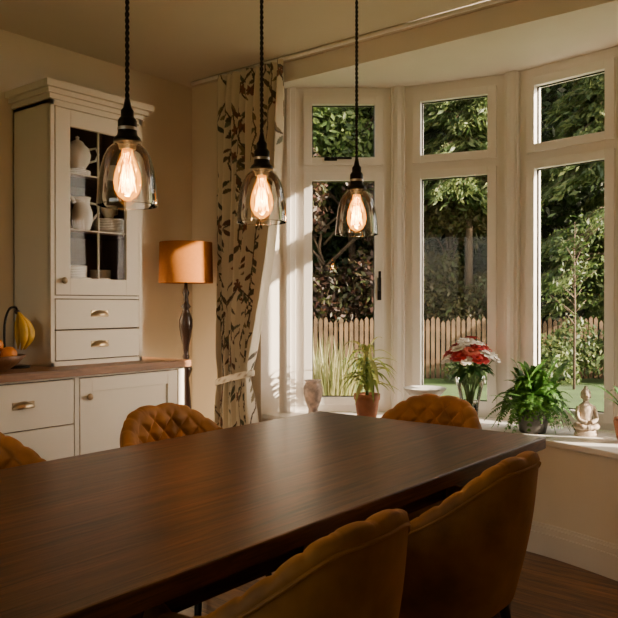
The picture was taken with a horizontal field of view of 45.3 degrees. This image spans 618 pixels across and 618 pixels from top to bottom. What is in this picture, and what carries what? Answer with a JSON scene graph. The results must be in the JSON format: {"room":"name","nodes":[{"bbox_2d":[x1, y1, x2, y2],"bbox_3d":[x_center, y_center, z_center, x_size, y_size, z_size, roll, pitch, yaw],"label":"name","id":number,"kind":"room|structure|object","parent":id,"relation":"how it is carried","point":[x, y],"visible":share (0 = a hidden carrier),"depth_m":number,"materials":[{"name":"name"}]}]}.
{"room":"dining room","nodes":[
{"label":"dining room","id":0,"kind":"room"},
{"bbox_2d":[0,29,191,405],"bbox_3d":[-2.555,-0.115,2.809,0.100,2.700,5.800,0,0,39],"label":"wall","id":1,"kind":"structure","parent":0,"point":[167,130],"depth_m":4.65,"materials":[{"name":"paint"}]},
{"bbox_2d":[192,81,283,421],"bbox_3d":[1.317,-0.119,3.491,5.100,2.700,0.340,0,0,39],"label":"wall","id":2,"kind":"structure","parent":0,"point":[204,97],"depth_m":4.83,"materials":[{"name":"paint"}]},
{"bbox_2d":[284,86,400,412],"bbox_3d":[0.216,-0.370,4.659,0.747,2.030,0.145,0,0,0],"label":"window","id":3,"kind":"structure","parent":2,"relation":"in","point":[301,169],"depth_m":4.62,"materials":[{"name":"white wood"}]},
{"bbox_2d":[283,0,617,88],"bbox_3d":[0.782,-1.463,3.758,2.680,0.215,0.100,0,0,39],"label":"ceiling beam","id":4,"kind":"structure","parent":2,"relation":"attached to","point":[518,16],"depth_m":3.78,"materials":[{"name":"paint"}]},
{"bbox_2d":[0,0,517,87],"bbox_3d":[-0.555,-1.516,1.139,5.300,0.120,5.700,0,0,39],"label":"ceiling","id":5,"kind":"structure","parent":0,"point":[183,42],"depth_m":3.83,"materials":[{"name":"paint"}]},
{"bbox_2d":[96,0,158,209],"bbox_3d":[-0.484,-0.867,1.969,0.163,1.186,0.163,0,0,39],"label":"pendant light","id":6,"kind":"object","parent":5,"relation":"hanging from","point":[126,139],"visible":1,"depth_m":1.98,"materials":[{"name":"clear glass"}]},
{"bbox_2d":[236,0,286,224],"bbox_3d":[-0.151,-0.870,2.369,0.163,1.186,0.163,0,0,39],"label":"pendant light","id":7,"kind":"object","parent":5,"relation":"hanging from","point":[261,167],"visible":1,"depth_m":2.37,"materials":[{"name":"clear glass"}]},
{"bbox_2d":[191,0,506,84],"bbox_3d":[0.569,-1.458,3.749,3.400,0.022,0.024,0,0,39],"label":"track","id":8,"kind":"object","parent":5,"relation":"attached to","point":[489,2],"depth_m":3.92,"materials":[{"name":"white metal"}]},
{"bbox_2d":[214,59,283,428],"bbox_3d":[-0.368,-0.119,4.485,0.574,2.660,0.124,0,0,39],"label":"curtain","id":9,"kind":"object","parent":8,"relation":"hanging from","point":[245,253],"visible":0.77,"depth_m":4.49,"materials":[{"name":"white fabric"}]},
{"bbox_2d":[335,0,377,236],"bbox_3d":[0.179,-0.872,2.783,0.163,1.186,0.163,0,0,39],"label":"pendant light","id":10,"kind":"object","parent":5,"relation":"hanging from","point":[356,187],"visible":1,"depth_m":2.78,"materials":[{"name":"clear glass"}]},
{"bbox_2d":[178,551,617,617],"bbox_3d":[-0.446,1.293,1.291,5.300,0.100,6.050,0,0,39],"label":"floor","id":11,"kind":"structure","parent":0,"point":[547,587],"depth_m":3.21,"materials":[{"name":"brown wood"}]},
{"bbox_2d":[0,432,45,468],"bbox_3d":[-0.962,0.817,2.245,0.540,0.845,0.562,0,0,39],"label":"dining chair","id":12,"kind":"object","parent":11,"relation":"on","point":[13,453],"visible":0.08,"depth_m":2.47,"materials":[{"name":"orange fabric"}]},
{"bbox_2d":[0,77,190,460],"bbox_3d":[-1.488,0.043,3.624,0.540,2.375,1.945,0,0,39],"label":"dresser","id":13,"kind":"object","parent":11,"relation":"on","point":[88,370],"visible":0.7,"depth_m":3.83,"materials":[{"name":"paint"}]},
{"bbox_2d":[0,339,25,371],"bbox_3d":[-1.469,0.214,3.466,0.270,0.158,0.270,0,0,39],"label":"fruit bowl","id":14,"kind":"object","parent":13,"relation":"on","point":[9,357],"visible":1,"depth_m":3.43,"materials":[{"name":"brown wood"}]},
{"bbox_2d":[3,306,34,368],"bbox_3d":[-1.456,0.139,3.696,0.160,0.307,0.159,0,0,-34],"label":"stand","id":15,"kind":"object","parent":13,"relation":"on","point":[24,331],"visible":0.94,"depth_m":3.67,"materials":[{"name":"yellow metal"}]},
{"bbox_2d":[70,265,87,277],"bbox_3d":[-1.303,-0.163,4.112,0.140,0.152,0.140,0,0,39],"label":"saucers","id":16,"kind":"object","parent":13,"relation":"on","point":[80,271],"visible":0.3,"depth_m":4.06,"materials":[{"name":"white ceramic"}]},
{"bbox_2d":[70,169,90,175],"bbox_3d":[-1.251,-0.728,3.997,0.140,0.035,0.140,0,0,39],"label":"plate stack","id":17,"kind":"object","parent":13,"relation":"on","point":[78,171],"visible":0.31,"depth_m":3.94,"materials":[{"name":"white ceramic"}]},
{"bbox_2d":[70,136,99,169],"bbox_3d":[-1.256,-0.844,3.998,0.210,0.183,0.142,0,0,11],"label":"teapot","id":18,"kind":"object","parent":17,"relation":"on","point":[80,156],"visible":0.68,"depth_m":3.95,"materials":[{"name":"white ceramic"}]},
{"bbox_2d":[70,195,99,229],"bbox_3d":[-1.214,-0.514,3.998,0.142,0.188,0.115,0,0,-4],"label":"milk jug","id":19,"kind":"object","parent":13,"relation":"on","point":[82,218],"visible":0.82,"depth_m":3.96,"materials":[{"name":"white ceramic"}]},
{"bbox_2d":[90,270,110,278],"bbox_3d":[-1.197,-0.155,4.245,0.120,0.134,0.120,0,0,39],"label":"saucers","id":20,"kind":"object","parent":13,"relation":"on","point":[102,273],"visible":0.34,"depth_m":4.20,"materials":[{"name":"white"}]},
{"bbox_2d":[93,218,123,232],"bbox_3d":[-1.128,-0.462,4.169,0.170,0.080,0.170,0,0,39],"label":"plate stack","id":21,"kind":"object","parent":13,"relation":"on","point":[112,225],"visible":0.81,"depth_m":4.10,"materials":[{"name":"white ceramic"}]},
{"bbox_2d":[101,205,117,217],"bbox_3d":[-1.121,-0.545,4.172,0.106,0.068,0.092,0,0,-26],"label":"teacup","id":22,"kind":"object","parent":21,"relation":"on","point":[107,213],"visible":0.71,"depth_m":4.14,"materials":[{"name":"white ceramic"}]},
{"bbox_2d":[108,165,122,179],"bbox_3d":[-1.083,-0.753,4.156,0.130,0.084,0.113,0,0,-38],"label":"teacup","id":23,"kind":"object","parent":13,"relation":"on","point":[112,168],"visible":0.31,"depth_m":4.11,"materials":[{"name":"white"}]},
{"bbox_2d":[158,240,212,408],"bbox_3d":[-0.759,0.408,4.564,0.332,1.635,0.332,0,0,39],"label":"floor lamp","id":24,"kind":"object","parent":11,"relation":"on","point":[185,262],"visible":0.63,"depth_m":4.44,"materials":[{"name":"dark wood"},{"name":"orange fabric"}]},
{"bbox_2d":[120,403,271,615],"bbox_3d":[-0.436,0.814,2.887,0.540,0.845,0.562,0,0,39],"label":"dining chair","id":25,"kind":"object","parent":11,"relation":"on","point":[147,423],"visible":0.21,"depth_m":3.00,"materials":[{"name":"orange fabric"}]},
{"bbox_2d":[0,411,545,617],"bbox_3d":[-0.272,0.863,2.219,1.090,0.750,2.400,0,0,39],"label":"dining table","id":26,"kind":"object","parent":11,"relation":"on","point":[181,523],"visible":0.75,"depth_m":1.88,"materials":[{"name":"brown wood"}]},
{"bbox_2d":[143,509,410,617],"bbox_3d":[-0.072,0.821,1.573,0.540,0.845,0.562,0,0,39],"label":"dining chair","id":27,"kind":"object","parent":11,"relation":"on","point":[357,570],"visible":1,"depth_m":1.34,"materials":[{"name":"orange fabric"}]},
{"bbox_2d":[381,394,481,520],"bbox_3d":[0.443,0.812,3.170,0.562,0.845,0.540,0,0,39],"label":"dining chair","id":28,"kind":"object","parent":11,"relation":"on","point":[448,410],"visible":0.19,"depth_m":3.31,"materials":[{"name":"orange fabric"}]},
{"bbox_2d":[399,451,540,617],"bbox_3d":[0.384,0.818,2.168,0.540,0.845,0.562,0,0,39],"label":"dining chair","id":29,"kind":"object","parent":11,"relation":"on","point":[465,556],"visible":0.89,"depth_m":1.92,"materials":[{"name":"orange fabric"}]},
{"bbox_2d":[294,9,617,87],"bbox_3d":[1.038,-1.452,4.071,2.770,0.140,0.870,0,0,39],"label":"ceiling","id":30,"kind":"structure","parent":0,"point":[533,48],"depth_m":4.05,"materials":[{"name":"white paint"}]},
{"bbox_2d":[532,446,617,544],"bbox_3d":[1.011,1.003,4.080,2.616,0.650,0.869,0,0,39],"label":"wall","id":31,"kind":"structure","parent":0,"point":[576,491],"depth_m":3.56,"materials":[{"name":"paint"}]},
{"bbox_2d":[263,412,617,458],"bbox_3d":[0.984,0.663,4.022,2.656,0.030,0.793,0,0,39],"label":"sill","id":32,"kind":"structure","parent":31,"relation":"on","point":[605,444],"depth_m":3.77,"materials":[{"name":"white"}]},
{"bbox_2d":[303,379,322,412],"bbox_3d":[0.024,0.535,4.421,0.120,0.222,0.120,0,0,39],"label":"vase","id":33,"kind":"object","parent":32,"relation":"on","point":[312,389],"visible":0.79,"depth_m":4.38,"materials":[{"name":"beige ceramic"}]},
{"bbox_2d":[338,337,399,416],"bbox_3d":[0.341,0.406,4.384,0.402,0.481,0.405,0,0,39],"label":"potted palm","id":34,"kind":"object","parent":32,"relation":"on","point":[366,402],"visible":0.98,"depth_m":4.33,"materials":[{"name":"plant"}]},
{"bbox_2d":[403,385,446,395],"bbox_3d":[0.664,0.549,4.242,0.250,0.196,0.250,0,0,39],"label":"pedestal bowl","id":35,"kind":"object","parent":32,"relation":"on","point":[416,390],"visible":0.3,"depth_m":4.19,"materials":[{"name":"white ceramic"}]},
{"bbox_2d":[441,336,499,414],"bbox_3d":[0.899,0.399,4.124,0.337,0.498,0.340,0,0,39],"label":"flower bouquet","id":36,"kind":"object","parent":32,"relation":"on","point":[466,351],"visible":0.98,"depth_m":4.06,"materials":[{"name":"red plant"}]},
{"bbox_2d":[484,357,576,434],"bbox_3d":[1.182,0.444,3.907,0.456,0.409,0.455,0,0,34],"label":"potted fern","id":37,"kind":"object","parent":32,"relation":"on","point":[533,401],"visible":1,"depth_m":3.83,"materials":[{"name":"green plant"}]},
{"bbox_2d":[573,386,599,436],"bbox_3d":[1.422,0.521,3.797,0.139,0.256,0.106,0,0,0],"label":"figurine","id":38,"kind":"object","parent":32,"relation":"on","point":[586,426],"visible":0.99,"depth_m":3.78,"materials":[{"name":"stone"}]},
{"bbox_2d":[589,385,617,439],"bbox_3d":[1.564,0.483,3.616,0.352,0.336,0.301,0,0,-22],"label":"dracaena","id":39,"kind":"object","parent":32,"relation":"on","point":[615,421],"visible":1,"depth_m":3.60,"materials":[{"name":"plant"}]},
{"bbox_2d":[394,71,513,418],"bbox_3d":[0.889,-0.369,4.516,0.762,2.030,0.135,0,0,24],"label":"window","id":40,"kind":"structure","parent":31,"relation":"in","point":[416,167],"depth_m":4.48,"materials":[{"name":"glass"},{"name":"painted wood"}]},
{"bbox_2d":[507,46,617,431],"bbox_3d":[1.456,-0.367,4.105,0.135,2.030,0.769,0,0,-42],"label":"window","id":41,"kind":"structure","parent":31,"relation":"in","point":[531,155],"depth_m":4.24,"materials":[{"name":"glass"},{"name":"cream-white painted wood"}]},
{"bbox_2d":[526,520,617,580],"bbox_3d":[0.814,1.152,3.845,2.120,0.155,0.298,0,0,39],"label":"baseboard","id":42,"kind":"structure","parent":31,"relation":"attached to","point":[592,554],"depth_m":3.55,"materials":[{"name":"white"}]},
{"label":"outside","id":43,"kind":"structure","parent":0,"visible":0},
{"bbox_2d":[325,358,611,431],"bbox_3d":[-2.738,1.344,8.595,75.000,0.040,70.000,0,0,39],"label":"lawn","id":44,"kind":"structure","parent":43,"point":[597,394],"depth_m":12.00,"materials":[{"name":"green plant"}]},
{"bbox_2d":[313,332,370,395],"bbox_3d":[0.162,0.771,7.294,0.826,1.138,1.189,0,0,-33],"label":"grass","id":45,"kind":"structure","parent":44,"relation":"on","point":[331,387],"depth_m":7.03,"materials":[{"name":"green plant"}]},
{"bbox_2d":[313,145,426,358],"bbox_3d":[0.584,-1.012,14.713,3.494,4.631,1.839,0,0,0],"label":"shrub","id":46,"kind":"object","parent":44,"relation":"on","point":[333,298],"visible":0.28,"depth_m":14.44,"materials":[{"name":"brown plant"}]},
{"bbox_2d":[313,103,432,358],"bbox_3d":[1.081,-2.727,15.377,3.731,8.053,1.999,0,0,-9],"label":"tree","id":47,"kind":"object","parent":44,"relation":"on","point":[334,128],"visible":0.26,"depth_m":14.79,"materials":[{"name":"green plant"}]},
{"bbox_2d":[423,176,486,368],"bbox_3d":[2.881,-0.904,15.040,3.020,4.408,1.810,0,0,11],"label":"hedge","id":48,"kind":"object","parent":44,"relation":"on","point":[444,300],"visible":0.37,"depth_m":14.78,"materials":[{"name":"green plant"}]},
{"bbox_2d":[313,80,603,364],"bbox_3d":[1.998,-3.324,17.430,23.994,9.260,4.422,0,0,0],"label":"hedge","id":49,"kind":"object","parent":44,"relation":"on","point":[567,206],"visible":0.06,"depth_m":16.85,"materials":[{"name":"green plant"}]},
{"bbox_2d":[313,316,603,378],"bbox_3d":[1.984,0.715,13.819,18.031,1.180,0.082,0,0,0],"label":"picket fence","id":50,"kind":"object","parent":44,"relation":"on","point":[316,328],"visible":0.16,"depth_m":13.79,"materials":[{"name":"brown wood"}]},
{"bbox_2d":[314,317,603,384],"bbox_3d":[1.653,0.688,12.912,15.783,1.184,1.354,0,0,0],"label":"plants","id":51,"kind":"object","parent":44,"relation":"on","point":[560,348],"visible":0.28,"depth_m":12.83,"materials":[{"name":"green plant"}]},
{"bbox_2d":[423,97,549,335],"bbox_3d":[3.150,-2.683,14.748,3.212,7.966,2.977,0,0,-35],"label":"conifer tree","id":52,"kind":"object","parent":44,"relation":"on","point":[468,115],"visible":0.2,"depth_m":14.23,"materials":[{"name":"green plant"}]},
{"bbox_2d":[540,206,603,389],"bbox_3d":[4.325,-0.178,11.958,1.237,2.988,1.158,0,0,39],"label":"sapling","id":53,"kind":"object","parent":44,"relation":"on","point":[593,227],"visible":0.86,"depth_m":11.97,"materials":[{"name":"green plant"}]},
{"bbox_2d":[540,73,604,336],"bbox_3d":[5.881,-2.664,14.374,3.406,7.932,3.085,0,0,-24],"label":"conifer tree","id":54,"kind":"object","parent":44,"relation":"on","point":[589,119],"visible":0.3,"depth_m":14.16,"materials":[{"name":"green plant"}]}
]}

